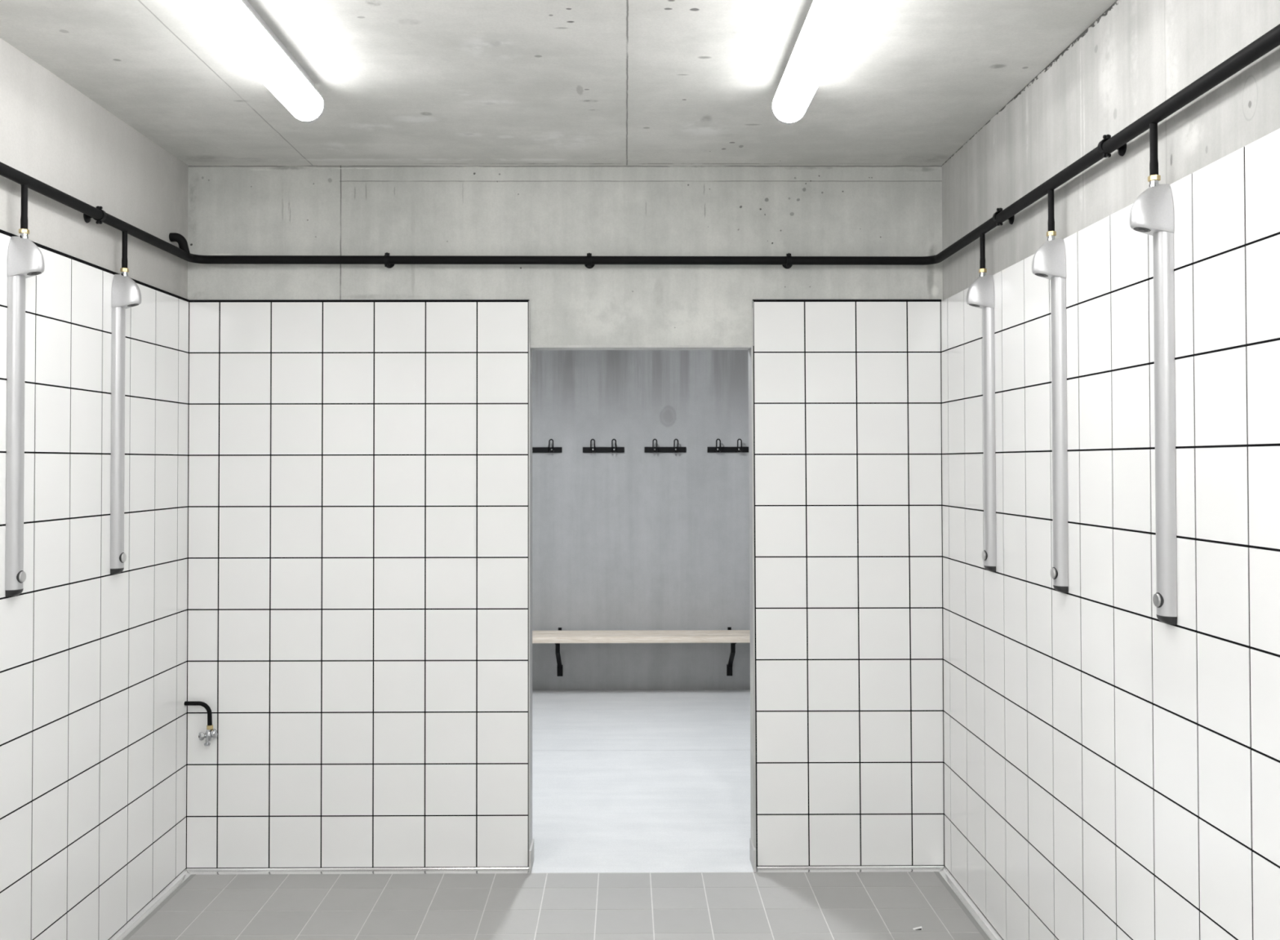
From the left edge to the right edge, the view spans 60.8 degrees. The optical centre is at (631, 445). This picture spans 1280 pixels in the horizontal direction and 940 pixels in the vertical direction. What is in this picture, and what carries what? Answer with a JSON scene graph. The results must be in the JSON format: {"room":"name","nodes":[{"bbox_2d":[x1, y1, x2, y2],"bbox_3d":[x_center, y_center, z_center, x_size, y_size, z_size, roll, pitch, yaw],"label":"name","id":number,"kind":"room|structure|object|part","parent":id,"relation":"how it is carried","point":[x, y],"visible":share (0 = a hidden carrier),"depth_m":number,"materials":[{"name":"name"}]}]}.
{"room":"communal shower room","nodes":[
{"label":"communal shower room","id":0,"kind":"room"},
{"bbox_2d":[0,37,189,939],"bbox_3d":[-1.802,0.246,0.868,0.200,2.889,6.730,0,-1,0],"label":"wall","id":1,"kind":"structure","parent":0,"point":[93,660],"depth_m":3.44,"materials":[{"name":"tile"}]},
{"bbox_2d":[4,228,44,597],"bbox_3d":[-1.671,-0.091,3.014,0.084,1.015,0.060,0,-1,0],"label":"shower panel","id":2,"kind":"object","parent":1,"relation":"attached to","point":[25,260],"visible":1,"depth_m":2.99,"materials":[{"name":"silver metal"}]},
{"bbox_2d":[83,205,106,224],"bbox_3d":[-1.698,-0.729,3.453,0.060,0.057,0.042,0,-1,0],"label":"clamp","id":3,"kind":"object","parent":1,"relation":"attached to","point":[86,218],"visible":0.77,"depth_m":3.45,"materials":[{"name":"black metal"}]},
{"bbox_3d":[-1.718,-0.725,3.453,0.020,0.042,0.042,0,-1,0],"label":"wall plate","id":4,"kind":"part","parent":3,"relation":"part of","materials":[{"name":"black metal"}]},
{"bbox_2d":[110,267,141,574],"bbox_3d":[-1.674,-0.081,3.619,0.084,1.015,0.060,0,-1,0],"label":"shower panel","id":5,"kind":"object","parent":1,"relation":"attached to","point":[126,293],"visible":1,"depth_m":3.60,"materials":[{"name":"silver metal"}]},
{"bbox_2d":[109,868,195,939],"bbox_3d":[-1.684,1.585,0.902,0.032,0.012,6.600,0,-1,0],"label":"trim","id":6,"kind":"structure","parent":1,"relation":"attached to","point":[162,896],"depth_m":3.85,"materials":[{"name":"tile"}]},
{"bbox_2d":[0,23,1279,268],"bbox_3d":[-0.251,-0.742,0.951,2.924,0.217,6.566,0,-1,0],"label":"pipe","id":7,"kind":"object","parent":1,"relation":"attached to","point":[1270,40],"visible":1,"depth_m":3.75,"materials":[{"name":"black metal"}]},
{"bbox_2d":[128,690,984,939],"bbox_3d":[-0.009,1.676,2.579,8.600,0.120,10.122,0,-1,0],"label":"floor","id":8,"kind":"structure","parent":0,"point":[695,906],"depth_m":4.09,"materials":[{"name":"grey tile"}]},
{"bbox_2d":[912,926,922,930],"bbox_3d":[0.962,1.629,3.670,0.030,0.008,0.011,0,-1,0],"label":"wedge","id":9,"kind":"object","parent":8,"relation":"on","point":[917,928],"visible":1,"depth_m":3.67,"materials":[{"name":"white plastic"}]},
{"bbox_2d":[0,0,1116,164],"bbox_3d":[-0.240,-1.250,0.949,3.328,0.200,6.825,0,-1,0],"label":"ceiling","id":10,"kind":"structure","parent":0,"point":[398,82],"depth_m":3.30,"materials":[{"name":"concrete"}]},
{"bbox_2d":[183,0,324,123],"bbox_3d":[-0.995,-1.064,2.594,0.105,0.116,1.552,0,-1,0],"label":"ceiling lamp","id":11,"kind":"object","parent":10,"relation":"attached to","point":[236,23],"visible":1,"depth_m":2.86,"materials":[{"name":"white plastic"}]},
{"bbox_2d":[771,0,862,124],"bbox_3d":[0.491,-1.066,2.618,0.105,0.116,1.552,0,-1,0],"label":"ceiling lamp","id":12,"kind":"object","parent":10,"relation":"attached to","point":[827,22],"visible":1,"depth_m":2.85,"materials":[{"name":"white plastic"}]},
{"bbox_2d":[186,164,944,868],"bbox_3d":[-0.257,0.300,4.284,3.328,2.889,0.105,0,-1,0],"label":"wall","id":13,"kind":"structure","parent":0,"point":[357,595],"depth_m":4.23,"materials":[{"name":"tile"}]},
{"bbox_2d":[182,701,217,746],"bbox_3d":[-1.655,1.069,4.181,0.126,0.173,0.052,0,-1,0],"label":"tap","id":14,"kind":"object","parent":13,"relation":"attached to","point":[211,733],"visible":1,"depth_m":4.18,"materials":[{"name":"black paint"}]},
{"bbox_3d":[-1.647,1.116,4.170,0.018,0.029,0.033,0,-1,-32],"label":"handle","id":15,"kind":"part","parent":14,"relation":"part of","materials":[{"name":"silver metal"}]},
{"bbox_2d":[204,740,210,746],"bbox_3d":[-1.630,1.144,4.184,0.024,0.022,0.024,0,-1,0],"label":"outlet","id":16,"kind":"object","parent":14,"relation":"attached to","point":[207,744],"depth_m":4.18,"materials":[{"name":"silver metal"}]},
{"bbox_2d":[186,867,528,875],"bbox_3d":[-1.057,1.638,4.189,1.321,0.012,0.032,0,-1,0],"label":"trim","id":17,"kind":"structure","parent":13,"relation":"attached to","point":[379,870],"depth_m":4.19,"materials":[{"name":"tile"}]},
{"bbox_2d":[383,252,394,268],"bbox_3d":[-0.946,-0.716,4.224,0.042,0.057,0.060,0,-1,0],"label":"clamp","id":18,"kind":"object","parent":13,"relation":"attached to","point":[387,264],"visible":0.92,"depth_m":4.21,"materials":[{"name":"black metal"}]},
{"bbox_2d":[528,301,529,346],"bbox_3d":[-0.401,-0.474,4.248,0.002,0.176,0.011,0,-1,0],"label":"trim","id":19,"kind":"structure","parent":13,"relation":"attached to","point":[528,301],"depth_m":4.25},
{"bbox_2d":[528,346,532,867],"bbox_3d":[-0.398,0.630,4.278,0.006,2.030,0.108,0,-1,0],"label":"door frame","id":20,"kind":"structure","parent":13,"relation":"attached to","point":[530,350],"depth_m":4.24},
{"bbox_2d":[528,839,533,873],"bbox_3d":[-0.390,1.602,4.246,0.007,0.085,0.135,0,-1,0],"label":"trim","id":21,"kind":"structure","parent":13,"relation":"attached to","point":[531,849],"depth_m":4.21,"materials":[{"name":"metal"}]},
{"bbox_2d":[584,253,595,268],"bbox_3d":[-0.165,-0.715,4.229,0.042,0.057,0.060,0,-1,0],"label":"clamp","id":22,"kind":"object","parent":13,"relation":"attached to","point":[588,265],"visible":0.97,"depth_m":4.21,"materials":[{"name":"black metal"}]},
{"bbox_2d":[529,345,751,350],"bbox_3d":[0.035,-0.384,4.301,0.868,0.009,0.099,0,-1,0],"label":"door frame","id":23,"kind":"structure","parent":13,"relation":"attached to","point":[532,347],"depth_m":4.25,"materials":[{"name":"concrete"}]},
{"bbox_2d":[748,346,755,848],"bbox_3d":[0.473,0.628,4.282,0.012,2.030,0.108,0,-1,0],"label":"door frame","id":24,"kind":"structure","parent":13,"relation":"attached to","point":[751,349],"depth_m":4.24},
{"bbox_2d":[749,838,755,872],"bbox_3d":[0.472,1.601,4.251,0.009,0.085,0.135,0,-1,0],"label":"trim","id":25,"kind":"structure","parent":13,"relation":"attached to","point":[752,850],"depth_m":4.22,"materials":[{"name":"metal"}]},
{"bbox_2d":[752,300,753,346],"bbox_3d":[0.473,-0.475,4.252,0.002,0.176,0.011,0,-1,0],"label":"trim","id":26,"kind":"structure","parent":13,"relation":"attached to","point":[753,300],"depth_m":4.25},
{"bbox_2d":[782,253,792,268],"bbox_3d":[0.608,-0.715,4.233,0.042,0.057,0.060,0,-1,0],"label":"clamp","id":27,"kind":"object","parent":13,"relation":"attached to","point":[788,265],"visible":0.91,"depth_m":4.21,"materials":[{"name":"black metal"}]},
{"bbox_2d":[756,866,943,873],"bbox_3d":[0.847,1.635,4.199,0.726,0.012,0.032,0,-1,0],"label":"trim","id":28,"kind":"structure","parent":13,"relation":"attached to","point":[827,868],"depth_m":4.20,"materials":[{"name":"tile"}]},
{"bbox_2d":[532,350,750,690],"bbox_3d":[-0.039,0.330,7.637,8.600,2.939,0.150,0,-1,0],"label":"wall","id":29,"kind":"structure","parent":0,"point":[633,540],"depth_m":7.56,"materials":[{"name":"concrete"}]},
{"bbox_2d":[532,439,562,453],"bbox_3d":[-0.628,0.006,7.529,0.289,0.094,0.070,0,-1,0],"label":"hook rail","id":30,"kind":"object","parent":29,"relation":"attached to","point":[535,450],"visible":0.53,"depth_m":7.55,"materials":[{"name":"black metal"}]},
{"bbox_3d":[-0.628,0.034,7.558,0.289,0.038,0.012,0,-1,0],"label":"rail","id":31,"kind":"part","parent":30,"relation":"part of","materials":[{"name":"black metal"}]},
{"bbox_2d":[582,439,624,453],"bbox_3d":[-0.196,0.005,7.532,0.289,0.094,0.070,0,-1,0],"label":"hook rail","id":32,"kind":"object","parent":29,"relation":"attached to","point":[585,450],"visible":1,"depth_m":7.55,"materials":[{"name":"black metal"}]},
{"bbox_3d":[-0.196,0.034,7.560,0.289,0.038,0.012,0,-1,0],"label":"rail","id":33,"kind":"part","parent":32,"relation":"part of","materials":[{"name":"black metal"}]},
{"bbox_2d":[532,627,750,676],"bbox_3d":[-0.283,1.429,7.370,2.206,0.334,0.345,0,-1,0],"label":"bench","id":34,"kind":"object","parent":29,"relation":"attached to","point":[729,636],"visible":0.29,"depth_m":7.25,"materials":[{"name":"brown wood"}]},
{"bbox_2d":[644,439,685,453],"bbox_3d":[0.232,0.004,7.534,0.289,0.094,0.070,0,-1,0],"label":"hook rail","id":35,"kind":"object","parent":29,"relation":"attached to","point":[646,450],"visible":1,"depth_m":7.56,"materials":[{"name":"black metal"}]},
{"bbox_3d":[0.232,0.033,7.563,0.289,0.038,0.012,0,-1,0],"label":"rail","id":36,"kind":"part","parent":35,"relation":"part of","materials":[{"name":"black metal"}]},
{"bbox_2d":[706,439,748,452],"bbox_3d":[0.669,0.004,7.536,0.289,0.094,0.070,0,-1,0],"label":"hook rail","id":37,"kind":"object","parent":29,"relation":"attached to","point":[716,449],"visible":0.94,"depth_m":7.56,"materials":[{"name":"black metal"}]},
{"bbox_3d":[0.669,0.032,7.565,0.289,0.038,0.012,0,-1,0],"label":"rail","id":38,"kind":"part","parent":37,"relation":"part of","materials":[{"name":"black metal"}]},
{"bbox_2d":[941,0,1279,939],"bbox_3d":[1.326,0.241,0.885,0.200,2.889,6.730,0,-1,0],"label":"wall","id":39,"kind":"structure","parent":0,"point":[1112,769],"depth_m":2.71,"materials":[{"name":"tile"}]},
{"bbox_2d":[933,866,1003,939],"bbox_3d":[1.212,1.581,0.917,0.032,0.012,6.600,0,-1,0],"label":"trim","id":40,"kind":"structure","parent":39,"relation":"attached to","point":[988,930],"depth_m":3.85,"materials":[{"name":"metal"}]},
{"bbox_2d":[966,268,995,572],"bbox_3d":[1.167,-0.085,3.655,0.084,1.015,0.060,0,-1,0],"label":"shower panel","id":41,"kind":"object","parent":39,"relation":"attached to","point":[980,293],"visible":1,"depth_m":3.63,"materials":[{"name":"silver metal"}]},
{"bbox_2d":[992,208,1014,225],"bbox_3d":[1.190,-0.733,3.497,0.060,0.057,0.042,0,-1,0],"label":"clamp","id":42,"kind":"object","parent":39,"relation":"attached to","point":[1011,219],"visible":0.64,"depth_m":3.49,"materials":[{"name":"black metal"}]},
{"bbox_3d":[1.210,-0.729,3.497,0.020,0.042,0.042,0,-1,0],"label":"wall plate","id":43,"kind":"part","parent":42,"relation":"part of","materials":[{"name":"black metal"}]},
{"bbox_2d":[1031,231,1068,593],"bbox_3d":[1.170,-0.095,3.064,0.084,1.015,0.060,0,-1,0],"label":"shower panel","id":44,"kind":"object","parent":39,"relation":"attached to","point":[1049,260],"visible":1,"depth_m":3.04,"materials":[{"name":"silver metal"}]},
{"bbox_2d":[1097,134,1126,157],"bbox_3d":[1.195,-0.746,2.717,0.060,0.057,0.042,0,-1,0],"label":"clamp","id":45,"kind":"object","parent":39,"relation":"attached to","point":[1122,150],"visible":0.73,"depth_m":2.71,"materials":[{"name":"black metal"}]},
{"bbox_3d":[1.215,-0.742,2.717,0.020,0.042,0.042,0,-1,0],"label":"wall plate","id":46,"kind":"part","parent":45,"relation":"part of","materials":[{"name":"black metal"}]},
{"bbox_2d":[1129,174,1177,625],"bbox_3d":[1.174,-0.105,2.466,0.084,1.015,0.060,0,-1,0],"label":"shower panel","id":47,"kind":"object","parent":39,"relation":"attached to","point":[1152,213],"visible":1,"depth_m":2.45,"materials":[{"name":"silver metal"}]}
]}

